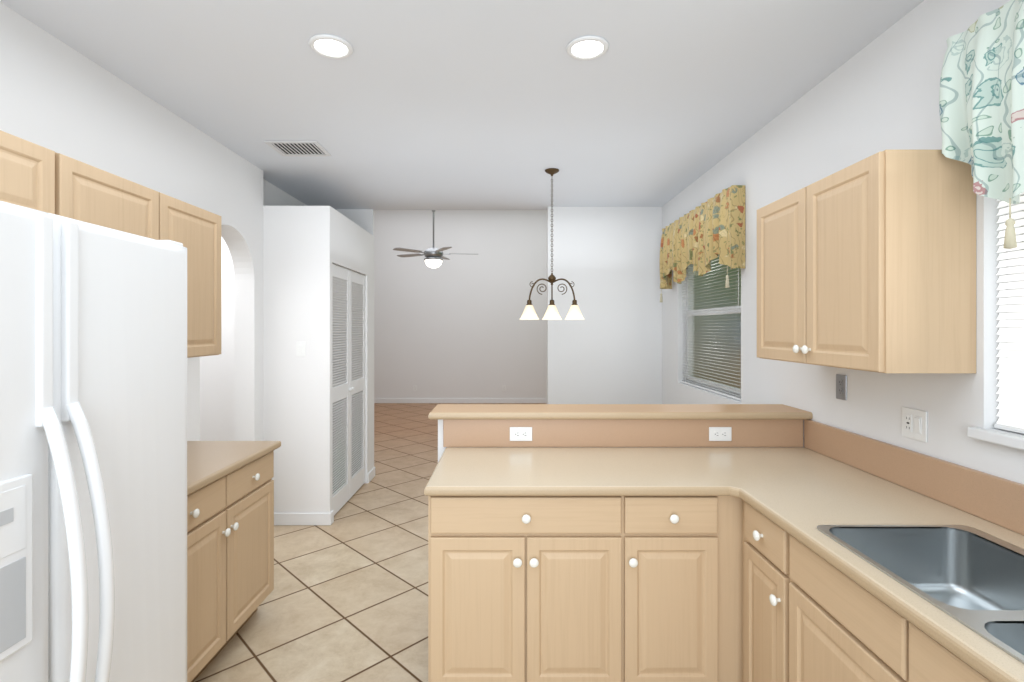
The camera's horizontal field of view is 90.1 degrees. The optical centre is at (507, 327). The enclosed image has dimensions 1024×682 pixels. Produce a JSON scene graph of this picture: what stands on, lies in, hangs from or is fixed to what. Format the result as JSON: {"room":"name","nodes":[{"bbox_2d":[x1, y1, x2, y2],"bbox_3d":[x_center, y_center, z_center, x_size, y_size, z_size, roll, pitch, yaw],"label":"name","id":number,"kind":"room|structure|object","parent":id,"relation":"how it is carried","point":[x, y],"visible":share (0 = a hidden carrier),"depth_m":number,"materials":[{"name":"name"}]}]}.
{"room":"kitchen","nodes":[
{"label":"kitchen","id":0,"kind":"room"},
{"bbox_2d":[0,2,306,440],"bbox_3d":[-1.975,0.155,1.545,0.150,2.750,7.490,0,0,0],"label":"wall","id":1,"kind":"structure","parent":0,"point":[58,96],"depth_m":2.73,"materials":[{"name":"paint"}]},
{"bbox_2d":[0,130,59,215],"bbox_3d":[-1.725,-0.470,1.518,0.348,0.280,0.478,0,0,0],"label":"upper cabinet","id":2,"kind":"object","parent":1,"relation":"attached to","point":[37,177],"depth_m":1.66,"materials":[{"name":"brown wood"}]},
{"bbox_2d":[60,154,220,357],"bbox_3d":[-1.725,-0.232,2.269,0.348,0.756,1.010,0,0,0],"label":"upper cabinet","id":3,"kind":"object","parent":1,"relation":"attached to","point":[88,193],"depth_m":2.33,"materials":[{"name":"brown wood"}]},
{"bbox_2d":[200,236,233,440],"bbox_3d":[-2.660,0.155,4.675,1.220,2.750,0.150,0,0,0],"label":"wall","id":4,"kind":"structure","parent":0,"point":[216,397],"depth_m":4.58,"materials":[{"name":"paint"}]},
{"bbox_2d":[263,206,373,512],"bbox_3d":[-1.643,0.290,4.630,0.515,2.480,1.320,0,0,0],"label":"wall","id":5,"kind":"structure","parent":0,"point":[305,248],"depth_m":3.97,"materials":[{"name":"paint"}]},
{"bbox_2d":[274,510,333,524],"bbox_3d":[-1.636,1.482,3.967,0.528,0.095,0.027,0,0,0],"label":"baseboard","id":6,"kind":"structure","parent":5,"relation":"attached to","point":[303,518],"depth_m":3.96,"materials":[{"name":"white paint"}]},
{"bbox_2d":[332,264,364,514],"bbox_3d":[-1.405,0.501,4.530,0.057,2.034,0.992,0,0,0],"label":"pantry door","id":7,"kind":"structure","parent":5,"relation":"in","point":[348,383],"depth_m":4.47,"materials":[{"name":"white paint"}]},
{"bbox_2d":[194,403,546,681],"bbox_3d":[0.000,1.580,4.175,9.200,0.100,12.750,0,0,0],"label":"floor","id":8,"kind":"structure","parent":0,"point":[346,600],"depth_m":3.00,"materials":[{"name":"tile"}]},
{"bbox_2d":[0,201,186,681],"bbox_3d":[-1.440,0.621,1.294,0.915,1.818,0.927,0,0,0],"label":"refrigerator","id":9,"kind":"object","parent":8,"relation":"on","point":[93,452],"visible":1,"depth_m":1.30,"materials":[{"name":"white metal"}]},
{"bbox_2d":[187,451,273,681],"bbox_3d":[-1.567,1.093,2.275,0.663,0.875,1.005,0,0,0],"label":"base cabinet","id":10,"kind":"object","parent":8,"relation":"on","point":[230,552],"visible":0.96,"depth_m":2.31,"materials":[{"name":"beige wood"}]},
{"bbox_2d":[187,441,280,494],"bbox_3d":[-1.571,0.585,2.283,0.656,0.138,1.035,0,0,0],"label":"countertop","id":11,"kind":"structure","parent":10,"relation":"on","point":[208,462],"depth_m":2.45,"materials":[{"name":"beige laminate"}]},
{"bbox_2d":[428,496,627,681],"bbox_3d":[0.069,1.093,2.320,0.767,0.876,0.638,0,0,0],"label":"base cabinet","id":12,"kind":"object","parent":8,"relation":"on","point":[584,588],"depth_m":2.00,"materials":[{"name":"brown wood"}]},
{"bbox_2d":[424,420,739,495],"bbox_3d":[0.265,0.561,2.309,1.200,0.185,0.699,0,0,0],"label":"countertop","id":13,"kind":"structure","parent":12,"relation":"on","point":[562,457],"depth_m":2.39,"materials":[{"name":"beige laminate"}]},
{"bbox_2d":[510,427,531,440],"bbox_3d":[0.067,0.547,2.635,0.116,0.072,0.008,0,0,0],"label":"outlet","id":14,"kind":"object","parent":13,"relation":"attached to","point":[520,433],"visible":1,"depth_m":2.63,"materials":[{"name":"white plastic"}]},
{"bbox_2d":[628,496,723,681],"bbox_3d":[0.638,1.093,2.320,0.372,0.876,0.638,0,0,0],"label":"base cabinet","id":15,"kind":"object","parent":8,"relation":"on","point":[676,543],"depth_m":2.00,"materials":[{"name":"brown wood"}]},
{"bbox_2d":[724,496,741,681],"bbox_3d":[1.187,1.093,2.320,0.725,0.876,0.638,0,0,0],"label":"base cabinet","id":16,"kind":"object","parent":8,"relation":"on","point":[732,505],"depth_m":2.02,"materials":[{"name":"brown wood"}]},
{"bbox_2d":[742,500,777,681],"bbox_3d":[1.228,1.093,1.841,0.642,0.876,0.356,0,0,0],"label":"base cabinet","id":17,"kind":"object","parent":8,"relation":"on","point":[759,533],"depth_m":1.84,"materials":[{"name":"brown wood"}]},
{"bbox_2d":[778,526,990,681],"bbox_3d":[1.228,1.093,1.168,0.642,0.876,0.991,0,0,0],"label":"base cabinet","id":18,"kind":"object","parent":8,"relation":"on","point":[809,615],"depth_m":1.39,"materials":[{"name":"brown wood"}]},
{"bbox_2d":[692,420,1023,681],"bbox_3d":[1.192,0.561,1.020,0.714,0.185,3.279,0,0,0],"label":"countertop","id":19,"kind":"structure","parent":18,"relation":"on","point":[778,474],"depth_m":1.79,"materials":[{"name":"beige laminate"}]},
{"bbox_2d":[709,427,731,440],"bbox_3d":[1.095,0.547,2.635,0.116,0.072,0.008,0,0,0],"label":"outlet","id":20,"kind":"object","parent":19,"relation":"attached to","point":[720,433],"visible":1,"depth_m":2.63,"materials":[{"name":"white plastic"}]},
{"bbox_2d":[817,525,1023,663],"bbox_3d":[1.185,0.708,1.143,0.480,0.195,0.885,0,0,0],"label":"sink","id":21,"kind":"object","parent":19,"relation":"in","point":[971,578],"visible":0.56,"depth_m":1.52,"materials":[{"name":"silver metal"}]},
{"bbox_2d":[374,210,546,398],"bbox_3d":[0.000,-0.570,10.475,9.200,4.200,0.150,0,0,0],"label":"wall","id":22,"kind":"structure","parent":0,"point":[454,327],"depth_m":10.40,"materials":[{"name":"paint"}]},
{"bbox_2d":[374,399,546,402],"bbox_3d":[0.000,1.482,10.393,9.200,0.095,0.013,0,0,0],"label":"baseboard","id":23,"kind":"structure","parent":22,"relation":"attached to","point":[375,400],"depth_m":10.39,"materials":[{"name":"white paint"}]},
{"bbox_2d":[0,0,923,209],"bbox_3d":[-0.875,-1.295,1.545,5.150,0.150,7.490,0,0,0],"label":"ceiling","id":24,"kind":"structure","parent":0,"point":[455,104],"depth_m":2.54,"materials":[{"name":"paint"}]},
{"bbox_2d":[264,141,330,155],"bbox_3d":[-1.417,-1.214,3.465,0.345,0.010,0.280,0,0,0],"label":"ceiling vent","id":25,"kind":"object","parent":24,"relation":"in","point":[301,148],"visible":1,"depth_m":3.45,"materials":[{"name":"white metal"}]},
{"bbox_2d":[308,34,352,58],"bbox_3d":[-0.765,-1.214,2.210,0.184,0.012,0.184,0,0,0],"label":"recessed light","id":26,"kind":"object","parent":24,"relation":"in","point":[330,46],"visible":0.98,"depth_m":2.20,"materials":[{"name":"white plastic"}]},
{"bbox_2d":[519,168,584,319],"bbox_3d":[0.340,-0.642,3.950,0.506,1.155,0.156,0,0,0],"label":"chandelier","id":27,"kind":"object","parent":24,"relation":"hanging from","point":[551,313],"visible":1,"depth_m":3.93,"materials":[{"name":"brown metal"}]},
{"bbox_2d":[566,35,608,59],"bbox_3d":[0.345,-1.214,2.220,0.184,0.012,0.184,0,0,0],"label":"recessed light","id":28,"kind":"object","parent":24,"relation":"in","point":[586,47],"visible":1,"depth_m":2.21,"materials":[{"name":"white plastic"}]},
{"bbox_2d":[335,207,661,403],"bbox_3d":[0.000,-0.645,5.215,9.200,4.350,0.150,0,0,0],"label":"wall","id":29,"kind":"structure","parent":0,"point":[608,349],"depth_m":5.14,"materials":[{"name":"paint"}]},
{"bbox_2d":[438,420,803,461],"bbox_3d":[0.593,1.000,2.725,1.915,1.061,0.130,0,0,0],"label":"wall","id":30,"kind":"structure","parent":0,"point":[441,448],"depth_m":2.66,"materials":[{"name":"paint"}]},
{"bbox_2d":[428,404,812,419],"bbox_3d":[0.572,0.449,2.749,1.954,0.038,0.302,0,0,0],"label":"bar","id":31,"kind":"object","parent":30,"relation":"on","point":[611,412],"visible":1,"depth_m":2.61,"materials":[{"name":"beige laminate"}]},
{"bbox_2d":[694,255,740,388],"bbox_3d":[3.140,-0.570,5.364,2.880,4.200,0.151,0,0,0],"label":"window pane","id":32,"kind":"structure","parent":0,"point":[716,335],"depth_m":5.27,"materials":[{"name":"glass"}]},
{"bbox_2d":[662,0,1023,483],"bbox_3d":[1.625,0.155,1.470,0.150,2.750,7.340,0,0,0],"label":"wall","id":33,"kind":"structure","parent":0,"point":[878,94],"depth_m":2.19,"materials":[{"name":"paint"}]},
{"bbox_2d":[659,185,744,301],"bbox_3d":[1.484,-0.585,4.072,0.132,0.691,1.515,0,0,0],"label":"valance","id":34,"kind":"object","parent":33,"relation":"attached to","point":[702,236],"visible":1,"depth_m":3.70,"materials":[{"name":"yellow fabric"}]},
{"bbox_2d":[678,383,740,403],"bbox_3d":[1.587,0.504,4.030,0.074,0.012,1.259,0,0,0],"label":"sill","id":35,"kind":"structure","parent":33,"relation":"attached to","point":[714,394],"depth_m":3.89,"materials":[{"name":"white paint"}]},
{"bbox_2d":[686,264,740,397],"bbox_3d":[1.644,-0.130,4.030,0.062,1.279,1.259,0,0,0],"label":"dining window","id":36,"kind":"structure","parent":33,"relation":"in","point":[701,312],"depth_m":4.58,"materials":[{"name":"white"}]},
{"bbox_2d":[681,256,740,400],"bbox_3d":[1.581,-0.137,4.030,0.041,1.262,1.244,0,0,0],"label":"window blinds","id":37,"kind":"object","parent":36,"relation":"attached to","point":[712,390],"visible":0.48,"depth_m":4.00,"materials":[{"name":"white plastic"}]},
{"bbox_2d":[836,374,846,399],"bbox_3d":[1.545,0.274,2.371,0.008,0.116,0.072,0,0,0],"label":"outlet","id":38,"kind":"object","parent":33,"relation":"attached to","point":[841,387],"visible":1,"depth_m":2.36,"materials":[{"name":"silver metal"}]},
{"bbox_2d":[757,150,975,372],"bbox_3d":[1.375,-0.220,2.115,0.348,0.740,0.850,0,0,0],"label":"upper cabinet","id":39,"kind":"object","parent":33,"relation":"attached to","point":[868,263],"visible":1,"depth_m":1.71,"materials":[{"name":"beige wood"}]},
{"bbox_2d":[902,407,926,442],"bbox_3d":[1.543,0.366,1.946,0.012,0.116,0.118,0,0,0],"label":"outlet","id":40,"kind":"object","parent":33,"relation":"attached to","point":[914,423],"visible":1,"depth_m":1.94,"materials":[{"name":"white plastic"}]},
{"bbox_2d":[939,0,1023,248],"bbox_3d":[1.474,-0.582,1.086,0.152,0.716,1.209,0,0,0],"label":"valance","id":41,"kind":"object","parent":33,"relation":"attached to","point":[981,100],"visible":1,"depth_m":1.51,"materials":[{"name":"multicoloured fabric"}]},
{"bbox_2d":[967,427,1023,449],"bbox_3d":[1.572,0.345,1.183,0.104,0.034,1.025,0,0,0],"label":"sill","id":42,"kind":"structure","parent":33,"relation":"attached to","point":[1011,439],"depth_m":1.59,"materials":[{"name":"white paint"}]},
{"bbox_2d":[994,192,1023,433],"bbox_3d":[1.581,-0.222,1.183,0.041,1.092,0.949,0,0,0],"label":"blinds","id":43,"kind":"object","parent":33,"relation":"attached to","point":[1010,414],"visible":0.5,"depth_m":1.61,"materials":[{"name":"white plastic"}]},
{"bbox_2d":[1008,194,1023,404],"bbox_3d":[1.644,-0.215,1.183,0.062,1.109,0.964,0,0,0],"label":"window","id":44,"kind":"structure","parent":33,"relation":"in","point":[1016,273],"depth_m":1.63,"materials":[{"name":"white"}]},
{"bbox_3d":[0.000,-2.745,7.920,9.200,0.150,5.260,0,0,0],"label":"ceiling","id":45,"kind":"structure","parent":0,"visible":0},
{"bbox_2d":[393,210,477,267],"bbox_3d":[-1.071,-1.777,7.572,1.260,1.784,1.266,0,0,0],"label":"ceiling fan","id":46,"kind":"object","parent":45,"relation":"hanging from","point":[435,257],"visible":0.77,"depth_m":7.45,"materials":[{"name":"silver metal"}]}
]}

